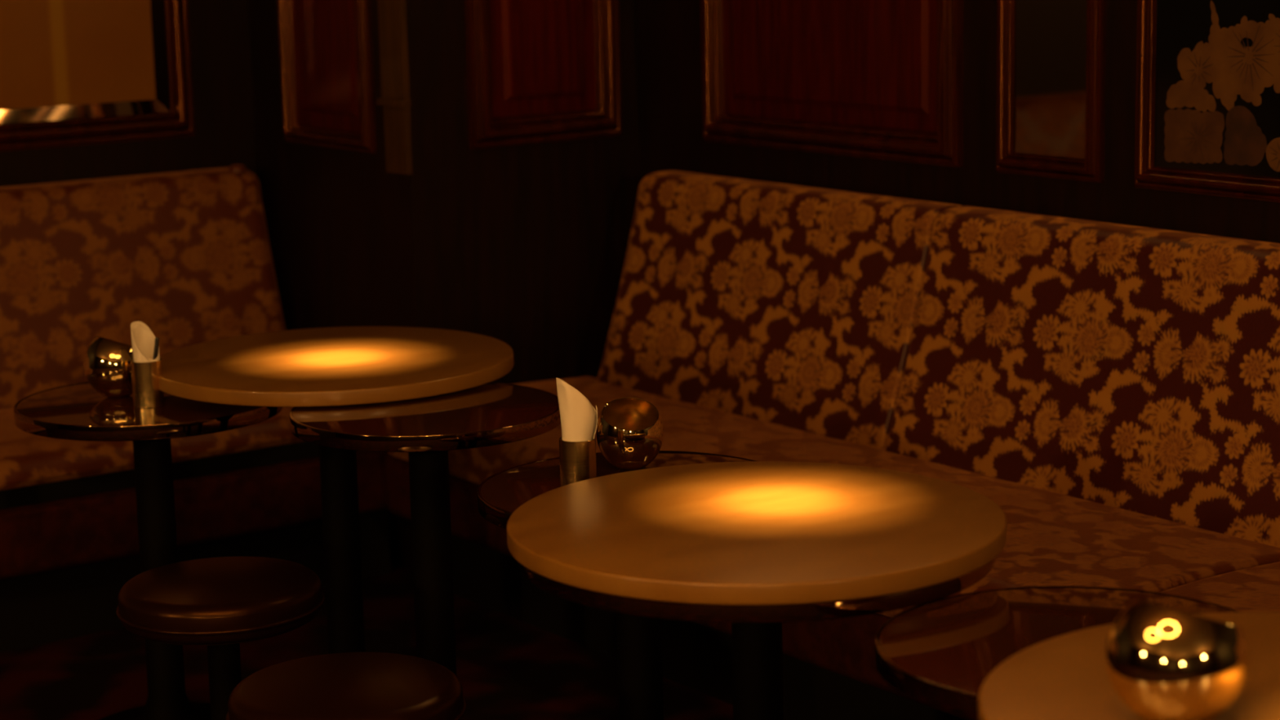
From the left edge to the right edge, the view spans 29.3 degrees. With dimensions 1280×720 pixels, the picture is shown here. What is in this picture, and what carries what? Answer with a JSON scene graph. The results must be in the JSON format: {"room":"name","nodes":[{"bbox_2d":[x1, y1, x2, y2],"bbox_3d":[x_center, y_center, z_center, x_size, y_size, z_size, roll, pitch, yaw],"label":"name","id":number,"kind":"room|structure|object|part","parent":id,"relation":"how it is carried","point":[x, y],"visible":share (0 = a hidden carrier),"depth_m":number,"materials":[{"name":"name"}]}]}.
{"room":"bar lounge","nodes":[
{"label":"bar lounge","id":0,"kind":"room"},
{"bbox_2d":[0,0,257,186],"bbox_3d":[-3.252,-0.644,4.766,6.820,2.850,0.100,-9,13,-35],"label":"wall","id":1,"kind":"structure","parent":0,"point":[220,30],"depth_m":6.27,"materials":[{"name":"brown wood"}]},
{"bbox_2d":[0,0,195,151],"bbox_3d":[-1.643,-1.117,5.796,1.225,1.264,0.035,-9,13,-35],"label":"wall mirror","id":2,"kind":"object","parent":1,"relation":"attached to","point":[73,72],"visible":1,"depth_m":6.08,"materials":[{"name":"brown mirror"}]},
{"bbox_3d":[-1.651,-1.119,5.807,1.025,1.064,0.001,-9,13,-35],"label":"amber glass","id":3,"kind":"part","parent":2,"relation":"part of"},
{"bbox_2d":[0,563,733,719],"bbox_3d":[-0.548,1.412,1.433,7.020,0.100,9.150,-9,13,-35],"label":"floor","id":4,"kind":"structure","parent":0,"point":[508,668],"depth_m":5.25,"materials":[{"name":"red carpet"}]},
{"bbox_2d":[13,381,283,719],"bbox_3d":[-0.934,0.408,4.761,0.506,0.681,0.506,-9,13,-35],"label":"cocktail table","id":5,"kind":"object","parent":4,"relation":"on","point":[77,411],"visible":0.61,"depth_m":4.69,"materials":[{"name":"brown wood"}]},
{"bbox_2d":[83,336,133,397],"bbox_3d":[-1.009,0.011,4.723,0.126,0.120,0.126,-7,12,-30],"label":"bowl","id":6,"kind":"object","parent":5,"relation":"on","point":[106,362],"visible":0.8,"depth_m":4.67,"materials":[{"name":"silver metal"}]},
{"bbox_2d":[130,358,164,408],"bbox_3d":[-0.930,0.043,4.627,0.058,0.088,0.058,-9,13,-35],"label":"cup","id":7,"kind":"object","parent":5,"relation":"on","point":[146,393],"visible":0.96,"depth_m":4.60,"materials":[{"name":"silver metal"}]},
{"bbox_2d":[130,320,159,362],"bbox_3d":[-0.930,-0.001,4.619,0.049,0.141,0.052,-9,13,-35],"label":"napkin","id":8,"kind":"object","parent":7,"relation":"in","point":[143,340],"visible":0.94,"depth_m":4.63,"materials":[{"name":"white paper"}]},
{"bbox_2d":[152,337,159,359],"bbox_3d":[-0.916,0.020,4.621,0.026,0.127,0.008,-1,10,0],"label":"pen","id":9,"kind":"object","parent":7,"relation":"in","point":[157,339],"visible":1,"depth_m":4.61,"materials":[{"name":"black plastic"}]},
{"bbox_2d":[0,164,391,653],"bbox_3d":[-1.708,0.152,5.469,2.325,0.962,0.806,-9,13,-35],"label":"upholstered bench","id":10,"kind":"object","parent":4,"relation":"on","point":[186,255],"visible":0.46,"depth_m":5.84,"materials":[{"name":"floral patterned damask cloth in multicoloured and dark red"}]},
{"bbox_3d":[-1.878,-0.075,5.648,2.315,0.551,0.252,-9,13,-35],"label":"panel","id":11,"kind":"part","parent":10,"relation":"part of","materials":[{"name":"red fabric"}]},
{"bbox_2d":[0,406,304,490],"bbox_3d":[-1.643,0.220,5.393,2.325,0.080,0.588,-9,13,-35],"label":"seat cushion","id":12,"kind":"object","parent":10,"relation":"on","point":[27,460],"depth_m":5.40,"materials":[{"name":"red fabric"}]},
{"bbox_3d":[-1.489,0.417,5.216,2.320,0.153,0.050,-9,13,-35],"label":"panel","id":13,"kind":"part","parent":10,"relation":"part of","materials":[{"name":"red fabric"}]},
{"bbox_2d":[115,556,324,719],"bbox_3d":[-0.724,0.600,4.290,0.358,0.466,0.358,-9,13,-35],"label":"stool","id":14,"kind":"object","parent":4,"relation":"on","point":[220,603],"visible":1,"depth_m":4.16,"materials":[{"name":"black leather"}]},
{"bbox_3d":[-0.728,0.411,4.255,0.349,0.081,0.349,-9,13,-35],"label":"seat","id":15,"kind":"part","parent":14,"relation":"part of","materials":[{"name":"black leather"}]},
{"bbox_2d":[158,326,513,653],"bbox_3d":[-0.589,0.357,4.836,0.700,0.740,0.700,-9,13,-35],"label":"stone table","id":16,"kind":"object","parent":4,"relation":"on","point":[342,366],"visible":0.91,"depth_m":4.77,"materials":[{"name":"beige stone"}]},
{"bbox_2d":[226,652,466,719],"bbox_3d":[-0.436,0.702,3.703,0.358,0.466,0.358,-9,13,-35],"label":"stool","id":17,"kind":"object","parent":4,"relation":"on","point":[345,686],"visible":1,"depth_m":3.62,"materials":[{"name":"black leather"}]},
{"bbox_2d":[288,382,560,675],"bbox_3d":[-0.378,0.433,4.486,0.491,0.708,0.491,-9,13,-35],"label":"cocktail table","id":18,"kind":"object","parent":4,"relation":"on","point":[489,414],"visible":0.8,"depth_m":4.41,"materials":[{"name":"brown wood"}]},
{"bbox_2d":[477,450,755,719],"bbox_3d":[0.001,0.534,3.969,0.506,0.681,0.506,-9,13,-35],"label":"cocktail table","id":19,"kind":"object","parent":4,"relation":"on","point":[639,638],"visible":0.3,"depth_m":3.94,"materials":[{"name":"brown wood"}]},
{"bbox_2d":[559,436,596,487],"bbox_3d":[-0.098,0.166,3.861,0.058,0.088,0.058,-9,13,-35],"label":"cup","id":20,"kind":"object","parent":19,"relation":"on","point":[577,460],"visible":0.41,"depth_m":3.83,"materials":[{"name":"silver metal"}]},
{"bbox_2d":[555,377,597,441],"bbox_3d":[-0.098,0.109,3.852,0.062,0.167,0.056,-9,13,-35],"label":"napkin","id":21,"kind":"object","parent":20,"relation":"in","point":[579,418],"visible":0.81,"depth_m":3.83,"materials":[{"name":"white paper"}]},
{"bbox_2d":[595,397,663,470],"bbox_3d":[-0.016,0.123,4.017,0.111,0.113,0.111,-7,12,-30],"label":"bowl","id":22,"kind":"object","parent":19,"relation":"on","point":[629,431],"visible":1,"depth_m":3.99,"materials":[{"name":"silver metal"}]},
{"bbox_2d":[506,461,1006,719],"bbox_3d":[0.171,0.584,3.516,0.700,0.740,0.700,-9,13,-35],"label":"stone table","id":23,"kind":"object","parent":4,"relation":"on","point":[755,547],"visible":1,"depth_m":3.35,"materials":[{"name":"beige stone"}]},
{"bbox_2d":[385,170,1279,719],"bbox_3d":[0.892,0.301,4.377,0.807,0.951,4.032,-9,13,-35],"label":"upholstered bench","id":24,"kind":"object","parent":4,"relation":"on","point":[1113,389],"visible":0.75,"depth_m":4.96,"materials":[{"name":"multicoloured fabric"}]},
{"bbox_3d":[0.606,0.558,4.200,0.050,0.153,4.020,-9,13,-35],"label":"panel","id":25,"kind":"part","parent":24,"relation":"part of","materials":[{"name":"red fabric"}]},
{"bbox_3d":[0.286,-0.116,5.607,0.252,0.551,1.073,-9,13,-35],"label":"panel","id":26,"kind":"part","parent":24,"relation":"part of","materials":[{"name":"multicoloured fabric"}]},
{"bbox_2d":[388,376,1279,617],"bbox_3d":[0.279,0.270,5.038,0.589,0.132,2.247,-9,13,-35],"label":"seat cushion","id":27,"kind":"object","parent":24,"relation":"on","point":[1062,531],"depth_m":4.73,"materials":[{"name":"red fabric"}]},
{"bbox_3d":[1.024,0.051,4.612,0.252,0.551,1.418,-9,13,-35],"label":"panel","id":28,"kind":"part","parent":24,"relation":"part of","materials":[{"name":"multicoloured fabric"}]},
{"bbox_2d":[1159,561,1279,612],"bbox_3d":[1.471,0.540,3.432,0.589,0.132,1.780,-9,13,-35],"label":"seat cushion","id":29,"kind":"object","parent":24,"relation":"on","point":[1240,586],"depth_m":4.05,"materials":[{"name":"red fabric"}]},
{"bbox_2d":[875,586,1240,718],"bbox_3d":[0.553,0.683,3.095,0.506,0.681,0.506,-9,13,-35],"label":"cocktail table","id":30,"kind":"object","parent":4,"relation":"on","point":[940,653],"visible":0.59,"depth_m":3.10,"materials":[{"name":"brown wood"}]},
{"bbox_2d":[978,612,1279,719],"bbox_3d":[0.720,0.729,2.663,0.700,0.740,0.700,-9,13,-35],"label":"stone table","id":31,"kind":"object","parent":4,"relation":"on","point":[1064,677],"visible":0.63,"depth_m":2.69,"materials":[{"name":"beige stone"}]},
{"bbox_2d":[1105,600,1248,719],"bbox_3d":[0.556,0.312,2.538,0.145,0.133,0.145,0,11,7],"label":"bowl","id":32,"kind":"object","parent":31,"relation":"on","point":[1162,663],"visible":1,"depth_m":2.48,"materials":[{"name":"silver metal"}]},
{"bbox_2d":[248,0,639,571],"bbox_3d":[-0.512,-0.969,6.192,0.670,2.850,0.780,-9,13,-35],"label":"wall","id":33,"kind":"structure","parent":0,"point":[524,247],"depth_m":6.02,"materials":[{"name":"brown wood"}]},
{"bbox_2d":[276,0,377,153],"bbox_3d":[-0.787,-1.153,5.932,0.028,1.280,0.440,-9,13,-35],"label":"wall panel","id":34,"kind":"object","parent":33,"relation":"attached to","point":[326,50],"depth_m":6.01,"materials":[{"name":"red wood"}]},
{"bbox_2d":[376,0,412,174],"bbox_3d":[-0.591,-1.091,5.679,0.028,1.320,0.112,-9,13,-35],"label":"trim","id":35,"kind":"structure","parent":33,"relation":"attached to","point":[396,101],"depth_m":5.75,"materials":[{"name":"brown wood"}]},
{"bbox_2d":[463,0,622,149],"bbox_3d":[-0.234,-1.156,5.855,0.445,1.272,0.035,-9,13,-35],"label":"wall panel","id":36,"kind":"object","parent":33,"relation":"attached to","point":[538,71],"depth_m":5.94,"materials":[{"name":"red wood"}]},
{"bbox_2d":[635,0,1279,243],"bbox_3d":[2.211,-0.470,3.164,0.100,2.850,8.950,-9,13,-35],"label":"wall","id":37,"kind":"structure","parent":0,"point":[669,83],"depth_m":5.17,"materials":[{"name":"brown wood"}]},
{"bbox_2d":[700,0,963,167],"bbox_3d":[0.398,-1.094,5.445,0.035,1.272,0.890,-9,13,-35],"label":"wall panel","id":38,"kind":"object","parent":37,"relation":"attached to","point":[877,79],"depth_m":5.49,"materials":[{"name":"red wood"}]},
{"bbox_2d":[995,0,1106,182],"bbox_3d":[0.815,-0.999,4.888,0.028,1.274,0.295,-9,13,-35],"label":"wall mirror","id":39,"kind":"object","parent":37,"relation":"attached to","point":[1051,70],"visible":1,"depth_m":4.97,"materials":[{"name":"brown mirror"}]},
{"bbox_2d":[1013,0,1086,158],"bbox_3d":[0.823,-1.001,4.894,0.001,1.192,0.213,-9,13,-35],"label":"mirror glass","id":40,"kind":"object","parent":39,"relation":"attached to","point":[1050,35],"depth_m":4.97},
{"bbox_2d":[1134,0,1279,202],"bbox_3d":[1.296,-0.889,4.240,0.028,1.276,1.155,-9,13,-35],"label":"floral picture","id":41,"kind":"object","parent":37,"relation":"attached to","point":[1207,76],"visible":1,"depth_m":4.64,"materials":[{"name":"black paint"}]}
]}

